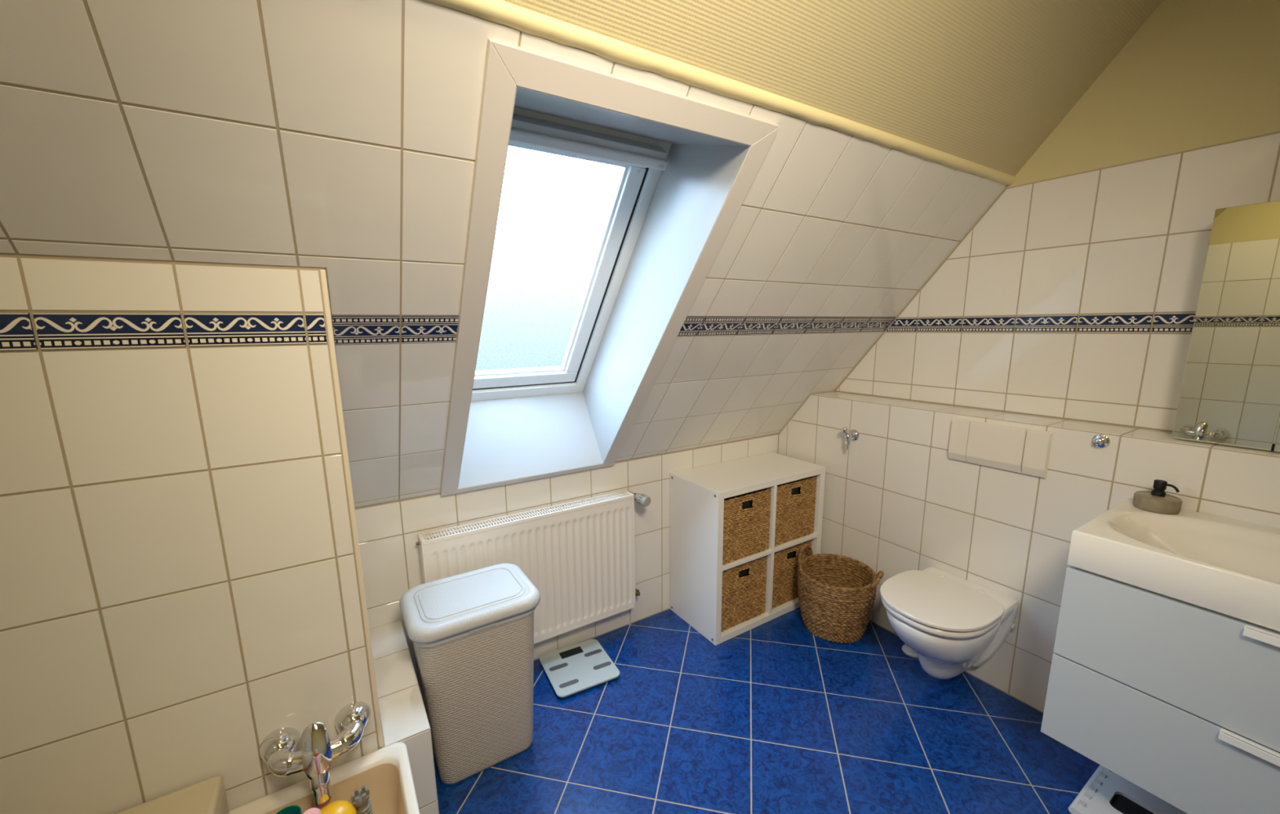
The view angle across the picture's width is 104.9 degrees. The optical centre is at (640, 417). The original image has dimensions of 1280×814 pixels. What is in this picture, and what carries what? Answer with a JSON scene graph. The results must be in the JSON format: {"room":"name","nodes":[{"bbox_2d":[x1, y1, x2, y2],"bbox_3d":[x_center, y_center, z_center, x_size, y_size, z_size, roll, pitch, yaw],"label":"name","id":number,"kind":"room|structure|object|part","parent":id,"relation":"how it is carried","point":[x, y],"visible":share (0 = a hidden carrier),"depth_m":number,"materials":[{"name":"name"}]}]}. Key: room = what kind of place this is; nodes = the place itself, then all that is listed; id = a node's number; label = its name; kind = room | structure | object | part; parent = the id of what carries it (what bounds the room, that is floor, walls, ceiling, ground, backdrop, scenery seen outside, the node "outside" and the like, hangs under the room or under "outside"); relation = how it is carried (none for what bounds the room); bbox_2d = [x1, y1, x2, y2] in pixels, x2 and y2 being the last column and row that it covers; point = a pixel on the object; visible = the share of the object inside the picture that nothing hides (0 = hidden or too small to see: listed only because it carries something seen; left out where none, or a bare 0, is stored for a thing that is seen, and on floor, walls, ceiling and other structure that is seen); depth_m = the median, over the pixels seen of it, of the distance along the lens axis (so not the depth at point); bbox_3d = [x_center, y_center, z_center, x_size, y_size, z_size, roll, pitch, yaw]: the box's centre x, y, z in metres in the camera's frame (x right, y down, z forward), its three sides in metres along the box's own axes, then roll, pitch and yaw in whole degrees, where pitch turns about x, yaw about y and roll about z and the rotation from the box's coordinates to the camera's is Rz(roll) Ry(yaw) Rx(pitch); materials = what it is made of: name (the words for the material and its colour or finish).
{"room":"bathroom","nodes":[
{"label":"bathroom","id":0,"kind":"room"},
{"bbox_2d":[0,253,383,813],"bbox_3d":[-1.243,0.474,1.336,0.830,1.704,0.727,-7,12,-32],"label":"wall","id":1,"kind":"structure","parent":0,"point":[182,588],"depth_m":1.02,"materials":[{"name":"beige tile"}]},
{"bbox_2d":[259,701,370,807],"bbox_3d":[-0.775,0.803,1.183,0.235,0.189,0.133,-7,12,-32],"label":"mixer","id":2,"kind":"object","parent":1,"relation":"attached to","point":[277,749],"visible":1,"depth_m":1.15,"materials":[{"name":"silver metal"}]},
{"bbox_3d":[-0.825,0.802,1.151,0.081,0.052,0.075,-7,12,-32],"label":"union arm","id":3,"kind":"part","parent":2,"relation":"part of","materials":[{"name":"silver metal"}]},
{"bbox_3d":[-0.757,0.779,1.149,0.055,0.131,0.043,-7,12,-32],"label":"lever","id":4,"kind":"part","parent":2,"relation":"part of","materials":[{"name":"silver metal"}]},
{"bbox_3d":[-0.756,0.843,1.161,0.045,0.098,0.064,-7,12,-32],"label":"spout","id":5,"kind":"part","parent":2,"relation":"part of","materials":[{"name":"silver metal"}]},
{"bbox_3d":[-0.726,0.790,1.212,0.081,0.052,0.075,-7,12,-32],"label":"union arm","id":6,"kind":"part","parent":2,"relation":"part of","materials":[{"name":"silver metal"}]},
{"bbox_3d":[-0.707,0.278,1.216,0.011,1.242,0.006,-7,12,-32],"label":"edge trim","id":7,"kind":"part","parent":1,"relation":"part of","materials":[{"name":"beige plastic"}]},
{"bbox_2d":[0,0,1006,507],"bbox_3d":[-0.092,-0.270,1.717,3.330,1.243,1.022,-7,12,-32],"label":"wall","id":8,"kind":"structure","parent":0,"point":[338,137],"depth_m":1.01,"materials":[{"name":"beige tile"}]},
{"bbox_2d":[440,37,779,496],"bbox_3d":[-0.263,-0.305,1.695,0.770,1.266,1.174,-7,12,-32],"label":"window","id":9,"kind":"structure","parent":8,"relation":"in","point":[689,165],"depth_m":1.62,"materials":[{"name":"grey"}]},
{"bbox_3d":[-0.542,-0.264,1.521,0.016,1.205,1.093,-7,12,-32],"label":"lining panel","id":10,"kind":"part","parent":9,"relation":"part of","materials":[{"name":"grey"}]},
{"bbox_3d":[-0.535,-0.176,2.150,0.538,0.070,0.067,-7,12,-32],"label":"sash rail","id":11,"kind":"part","parent":9,"relation":"part of","materials":[{"name":"white plastic"}]},
{"bbox_3d":[-0.556,-0.128,2.194,0.676,0.082,0.082,-7,12,-32],"label":"frame rail","id":12,"kind":"part","parent":9,"relation":"part of","materials":[{"name":"white plastic"}]},
{"bbox_3d":[-0.503,0.069,2.150,0.641,0.338,0.218,-7,12,-32],"label":"lining panel","id":13,"kind":"part","parent":9,"relation":"part of","materials":[{"name":"grey paint"}]},
{"bbox_3d":[-0.206,-0.837,1.490,0.538,0.070,0.068,-7,12,-32],"label":"sash rail","id":14,"kind":"part","parent":9,"relation":"part of","materials":[{"name":"white"}]},
{"bbox_2d":[509,113,667,170],"bbox_3d":[-0.185,-0.811,1.441,0.606,0.083,0.076,-7,12,-32],"label":"roller blind","id":15,"kind":"object","parent":9,"relation":"attached to","point":[548,131],"depth_m":1.43,"materials":[{"name":"white fabric"}]},
{"bbox_3d":[-0.190,-0.864,1.459,0.676,0.082,0.082,-7,12,-32],"label":"frame rail","id":16,"kind":"part","parent":9,"relation":"part of","materials":[{"name":"white"}]},
{"bbox_3d":[-0.169,-0.532,1.946,0.060,0.744,0.617,-7,12,-32],"label":"sash rail","id":17,"kind":"part","parent":9,"relation":"part of","materials":[{"name":"white"}]},
{"bbox_3d":[-0.113,-0.529,1.989,0.060,0.844,0.704,-7,12,-32],"label":"frame rail","id":18,"kind":"part","parent":9,"relation":"part of","materials":[{"name":"white"}]},
{"bbox_3d":[-0.078,-0.788,1.295,0.641,0.131,0.383,-7,12,-32],"label":"lining panel","id":19,"kind":"part","parent":9,"relation":"part of","materials":[{"name":"grey"}]},
{"bbox_3d":[0.012,-0.334,1.867,0.016,1.205,1.093,-7,12,-32],"label":"lining panel","id":20,"kind":"part","parent":9,"relation":"part of","materials":[{"name":"grey paint"}]},
{"bbox_2d":[423,0,1015,185],"bbox_3d":[0.182,-0.795,1.172,3.230,0.031,0.030,-7,12,-32],"label":"trim","id":21,"kind":"structure","parent":8,"relation":"attached to","point":[500,11],"depth_m":1.11,"materials":[{"name":"beige paint"}]},
{"bbox_2d":[355,433,778,702],"bbox_3d":[-0.046,0.636,2.519,2.600,0.928,0.102,-7,12,-32],"label":"wall","id":22,"kind":"structure","parent":0,"point":[388,532],"depth_m":2.20,"materials":[{"name":"beige tile"}]},
{"bbox_2d":[415,489,650,644],"bbox_3d":[-0.404,0.685,2.142,1.006,0.580,0.155,-7,12,-32],"label":"radiator","id":23,"kind":"object","parent":22,"relation":"attached to","point":[579,555],"visible":0.8,"depth_m":2.16,"materials":[{"name":"white metal"}]},
{"bbox_3d":[-0.459,0.687,2.179,0.918,0.564,0.014,-7,12,-32],"label":"panel","id":24,"kind":"part","parent":23,"relation":"part of","materials":[{"name":"white metal"}]},
{"bbox_2d":[419,490,633,545],"bbox_3d":[-0.442,0.411,2.096,0.918,0.018,0.079,-7,12,-32],"label":"grille","id":25,"kind":"object","parent":23,"relation":"attached to","point":[445,536],"depth_m":2.05,"materials":[{"name":"white metal"}]},
{"bbox_2d":[432,607,1099,813],"bbox_3d":[0.489,1.364,1.116,3.330,0.100,3.220,-7,12,-32],"label":"floor","id":26,"kind":"structure","parent":0,"point":[776,716],"depth_m":1.80,"materials":[{"name":"blue tile"}]},
{"bbox_2d":[229,742,420,813],"bbox_3d":[-0.777,1.145,0.873,0.778,0.345,0.743,-7,12,-32],"label":"bathtub","id":27,"kind":"object","parent":26,"relation":"on","point":[386,771],"visible":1,"depth_m":1.25,"materials":[{"name":"white ceramic"}]},
{"bbox_2d":[115,775,229,813],"bbox_3d":[-0.887,0.939,0.753,0.298,0.104,0.753,-7,12,-32],"label":"board","id":28,"kind":"object","parent":27,"relation":"on","point":[208,796],"visible":1,"depth_m":1.07,"materials":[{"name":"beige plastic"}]},
{"bbox_2d":[275,804,302,813],"bbox_3d":[-0.808,0.992,1.134,0.062,0.165,0.062,-7,12,-32],"label":"cup","id":29,"kind":"object","parent":27,"relation":"in","point":[294,809],"visible":1,"depth_m":1.15,"materials":[{"name":"teal plastic"}]},
{"bbox_2d":[303,807,321,813],"bbox_3d":[-0.661,0.943,1.012,0.062,0.305,0.062,-7,12,-32],"label":"toiletry bottle","id":30,"kind":"object","parent":27,"relation":"in","point":[312,811],"visible":1,"depth_m":0.99,"materials":[{"name":"pink plastic"}]},
{"bbox_2d":[320,800,356,813],"bbox_3d":[-0.705,0.991,1.118,0.136,0.165,0.160,0,11,5],"label":"rubber duck","id":31,"kind":"object","parent":27,"relation":"in","point":[340,806],"visible":0.94,"depth_m":1.15},
{"bbox_2d":[351,784,373,813],"bbox_3d":[-0.673,0.982,1.205,0.048,0.157,0.041,-7,12,-32],"label":"tower","id":32,"kind":"object","parent":27,"relation":"in","point":[360,800],"visible":0.98,"depth_m":1.19,"materials":[{"name":"grey plastic"}]},
{"bbox_2d":[369,620,439,813],"bbox_3d":[-0.866,1.058,1.639,0.236,0.438,0.645,-7,12,-32],"label":"wall ledge","id":33,"kind":"object","parent":26,"relation":"on","point":[402,713],"visible":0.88,"depth_m":1.47,"materials":[{"name":"beige tile"}]},
{"bbox_2d":[399,563,540,784],"bbox_3d":[-0.589,0.897,1.761,0.427,0.604,0.335,-7,12,-32],"label":"laundry hamper","id":34,"kind":"object","parent":26,"relation":"on","point":[471,633],"visible":1,"depth_m":1.64,"materials":[{"name":"beige plastic"}]},
{"bbox_3d":[-0.592,0.623,1.710,0.427,0.041,0.335,-7,12,-32],"label":"lid","id":35,"kind":"part","parent":34,"relation":"part of","materials":[{"name":"grey plastic"}]},
{"bbox_3d":[-0.592,0.603,1.707,0.340,0.006,0.248,-7,12,-32],"label":"lid panel","id":36,"kind":"part","parent":34,"relation":"part of","materials":[{"name":"grey plastic"}]},
{"bbox_2d":[539,639,619,697],"bbox_3d":[-0.276,1.109,2.191,0.286,0.023,0.292,-6,12,-27],"label":"bathroom scale","id":37,"kind":"object","parent":26,"relation":"on","point":[581,666],"visible":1,"depth_m":2.17,"materials":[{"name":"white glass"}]},
{"bbox_2d":[669,452,825,645],"bbox_3d":[0.565,0.644,2.627,0.747,0.762,0.374,-7,12,-32],"label":"cube shelf","id":38,"kind":"object","parent":26,"relation":"on","point":[697,495],"visible":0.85,"depth_m":2.45,"materials":[{"name":"white laminate"}]},
{"bbox_3d":[0.266,0.681,2.440,0.034,0.694,0.374,-7,12,-32],"label":"panel","id":39,"kind":"part","parent":38,"relation":"part of","materials":[{"name":"white laminate"}]},
{"bbox_3d":[0.570,1.002,2.694,0.745,0.034,0.374,-7,12,-32],"label":"panel","id":40,"kind":"part","parent":38,"relation":"part of","materials":[{"name":"white laminate"}]},
{"bbox_2d":[720,555,767,631],"bbox_3d":[0.414,0.843,2.581,0.322,0.321,0.359,-7,12,-32],"label":"storage basket","id":41,"kind":"object","parent":38,"relation":"on","point":[744,589],"visible":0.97,"depth_m":2.44,"materials":[{"name":"wicker"}]},
{"bbox_2d":[722,488,771,564],"bbox_3d":[0.415,0.494,2.509,0.322,0.321,0.359,-7,12,-32],"label":"storage basket","id":42,"kind":"object","parent":38,"relation":"on","point":[746,516],"visible":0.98,"depth_m":2.37,"materials":[{"name":"wicker"}]},
{"bbox_3d":[0.563,0.286,2.561,0.745,0.034,0.374,-7,12,-32],"label":"panel","id":43,"kind":"part","parent":38,"relation":"part of","materials":[{"name":"white laminate"}]},
{"bbox_2d":[772,539,812,608],"bbox_3d":[0.705,0.805,2.767,0.322,0.321,0.359,-7,12,-32],"label":"storage basket","id":44,"kind":"object","parent":38,"relation":"on","point":[785,588],"visible":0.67,"depth_m":2.61,"materials":[{"name":"wicker"}]},
{"bbox_2d":[774,476,817,546],"bbox_3d":[0.706,0.457,2.695,0.322,0.321,0.359,-7,12,-32],"label":"storage basket","id":45,"kind":"object","parent":38,"relation":"on","point":[795,500],"visible":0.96,"depth_m":2.55,"materials":[{"name":"wicker"}]},
{"bbox_3d":[0.866,0.606,2.814,0.034,0.694,0.374,-7,12,-32],"label":"panel","id":46,"kind":"part","parent":38,"relation":"part of","materials":[{"name":"white laminate"}]},
{"bbox_2d":[796,543,884,643],"bbox_3d":[0.972,0.867,2.446,0.364,0.379,0.391,-7,12,-32],"label":"round basket","id":47,"kind":"object","parent":26,"relation":"on","point":[837,593],"visible":1,"depth_m":2.35,"materials":[{"name":"brown wicker"}]},
{"bbox_3d":[0.855,0.698,2.557,0.132,0.088,0.026,-9,14,-39],"label":"handle","id":48,"kind":"part","parent":47,"relation":"part of","materials":[{"name":"brown wicker"}]},
{"bbox_3d":[1.119,0.754,2.320,0.045,0.067,0.132,7,13,34],"label":"handle","id":49,"kind":"part","parent":47,"relation":"part of","materials":[{"name":"brown wicker"}]},
{"bbox_2d":[902,644,917,657],"bbox_3d":[1.260,0.961,2.259,0.090,0.260,0.090,-7,12,-32],"label":"toilet brush","id":50,"kind":"object","parent":26,"relation":"on","point":[907,650],"visible":0.13,"depth_m":2.25,"materials":[{"name":"white plastic"}]},
{"bbox_2d":[1068,764,1186,813],"bbox_3d":[1.508,1.212,1.452,0.285,0.056,0.309,-7,12,-32],"label":"folding stool","id":51,"kind":"object","parent":26,"relation":"on","point":[1106,792],"visible":0.94,"depth_m":1.52,"materials":[{"name":"white plastic"}]},
{"bbox_2d":[502,0,1163,176],"bbox_3d":[0.283,-1.040,0.961,3.330,0.578,0.485,-7,12,-32],"label":"ceiling","id":52,"kind":"structure","parent":0,"point":[984,82],"depth_m":1.36,"materials":[{"name":"beige paper"}]},
{"bbox_2d":[777,391,1279,712],"bbox_3d":[1.717,0.625,1.807,0.233,1.176,3.070,-7,12,-32],"label":"wall","id":53,"kind":"structure","parent":0,"point":[895,502],"depth_m":2.00,"materials":[{"name":"beige tile"}]},
{"bbox_2d":[840,426,859,449],"bbox_3d":[1.047,0.100,2.476,0.082,0.116,0.061,-7,12,-32],"label":"angle valve","id":54,"kind":"object","parent":53,"relation":"attached to","point":[853,434],"visible":1,"depth_m":2.47,"materials":[{"name":"silver metal"}]},
{"bbox_3d":[1.022,0.065,2.467,0.038,0.044,0.037,-7,12,-32],"label":"valve handle","id":55,"kind":"part","parent":54,"relation":"part of","materials":[{"name":"silver metal"}]},
{"bbox_2d":[880,567,1018,679],"bbox_3d":[1.202,0.879,1.991,0.494,0.373,0.384,-7,12,-32],"label":"toilet","id":56,"kind":"object","parent":53,"relation":"attached to","point":[953,624],"visible":1,"depth_m":1.89,"materials":[{"name":"white ceramic"}]},
{"bbox_3d":[1.162,0.743,1.940,0.386,0.035,0.374,-7,12,-32],"label":"seat","id":57,"kind":"part","parent":56,"relation":"part of","materials":[{"name":"white plastic"}]},
{"bbox_3d":[1.162,0.714,1.935,0.402,0.014,0.384,-7,12,-32],"label":"lid","id":58,"kind":"part","parent":56,"relation":"part of","materials":[{"name":"white plastic"}]},
{"bbox_3d":[1.191,0.911,1.989,0.430,0.310,0.356,-7,12,-32],"label":"bowl","id":59,"kind":"part","parent":56,"relation":"part of","materials":[{"name":"white ceramic"}]},
{"bbox_2d":[947,417,1053,478],"bbox_3d":[1.409,0.113,1.954,0.025,0.177,0.342,-7,12,-32],"label":"flush plate","id":60,"kind":"object","parent":53,"relation":"attached to","point":[1024,451],"visible":1,"depth_m":1.93,"materials":[{"name":"white"}]},
{"bbox_2d":[1091,434,1110,447],"bbox_3d":[1.569,0.080,1.683,0.031,0.047,0.047,-7,12,-32],"label":"wall hook","id":61,"kind":"object","parent":53,"relation":"attached to","point":[1099,440],"visible":1,"depth_m":1.68,"materials":[{"name":"silver metal"}]},
{"bbox_2d":[1040,565,1279,813],"bbox_3d":[1.638,0.731,1.255,0.503,0.544,0.797,-7,12,-32],"label":"vanity cabinet","id":62,"kind":"object","parent":53,"relation":"attached to","point":[1179,700],"visible":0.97,"depth_m":1.26,"materials":[{"name":"grey"}]},
{"bbox_3d":[1.448,0.891,1.161,0.016,0.266,0.797,-7,12,-32],"label":"drawer","id":63,"kind":"part","parent":62,"relation":"part of","materials":[{"name":"grey"}]},
{"bbox_2d":[1066,497,1279,631],"bbox_3d":[1.641,0.403,1.199,0.485,0.105,0.797,-7,12,-32],"label":"washbasin","id":64,"kind":"object","parent":62,"relation":"in","point":[1228,566],"visible":0.95,"depth_m":1.34,"materials":[{"name":"white ceramic"}]},
{"bbox_2d":[1132,479,1182,514],"bbox_3d":[1.616,0.240,1.537,0.105,0.092,0.105,-7,12,-32],"label":"soap dispenser","id":65,"kind":"object","parent":64,"relation":"on","point":[1156,500],"visible":1,"depth_m":1.52,"materials":[{"name":"beige stone"}]},
{"bbox_2d":[1132,493,1182,514],"bbox_3d":[1.617,0.266,1.542,0.105,0.040,0.105,-7,12,-32],"label":"bottle","id":66,"kind":"object","parent":65,"relation":"attached to","point":[1159,503],"depth_m":1.51,"materials":[{"name":"grey stone"}]},
{"bbox_3d":[1.624,0.214,1.506,0.007,0.020,0.039,-4,11,-17],"label":"spout","id":67,"kind":"part","parent":65,"relation":"part of","materials":[{"name":"black plastic"}]},
{"bbox_3d":[1.434,0.771,1.132,0.021,0.020,0.134,-7,12,-32],"label":"handle","id":68,"kind":"part","parent":62,"relation":"part of","materials":[{"name":"white laminate"}]},
{"bbox_3d":[1.431,0.500,1.082,0.021,0.020,0.134,-7,12,-32],"label":"handle","id":69,"kind":"part","parent":62,"relation":"part of","materials":[{"name":"white laminate"}]},
{"bbox_2d":[833,0,1279,431],"bbox_3d":[1.817,-0.132,1.706,0.054,2.700,3.220,-7,12,-32],"label":"wall","id":70,"kind":"structure","parent":0,"point":[1073,295],"depth_m":1.76,"materials":[{"name":"white tile"}]},
{"bbox_2d":[1171,200,1279,452],"bbox_3d":[1.935,-0.239,1.306,0.148,0.696,0.616,-7,12,-32],"label":"mirror","id":71,"kind":"object","parent":70,"relation":"attached to","point":[1229,395],"visible":1,"depth_m":1.45,"materials":[{"name":"grey"}]},
{"bbox_3d":[1.875,-0.232,1.271,0.005,0.697,0.202,-7,12,-32],"label":"mirror door","id":72,"kind":"part","parent":71,"relation":"part of","materials":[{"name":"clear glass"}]}
]}

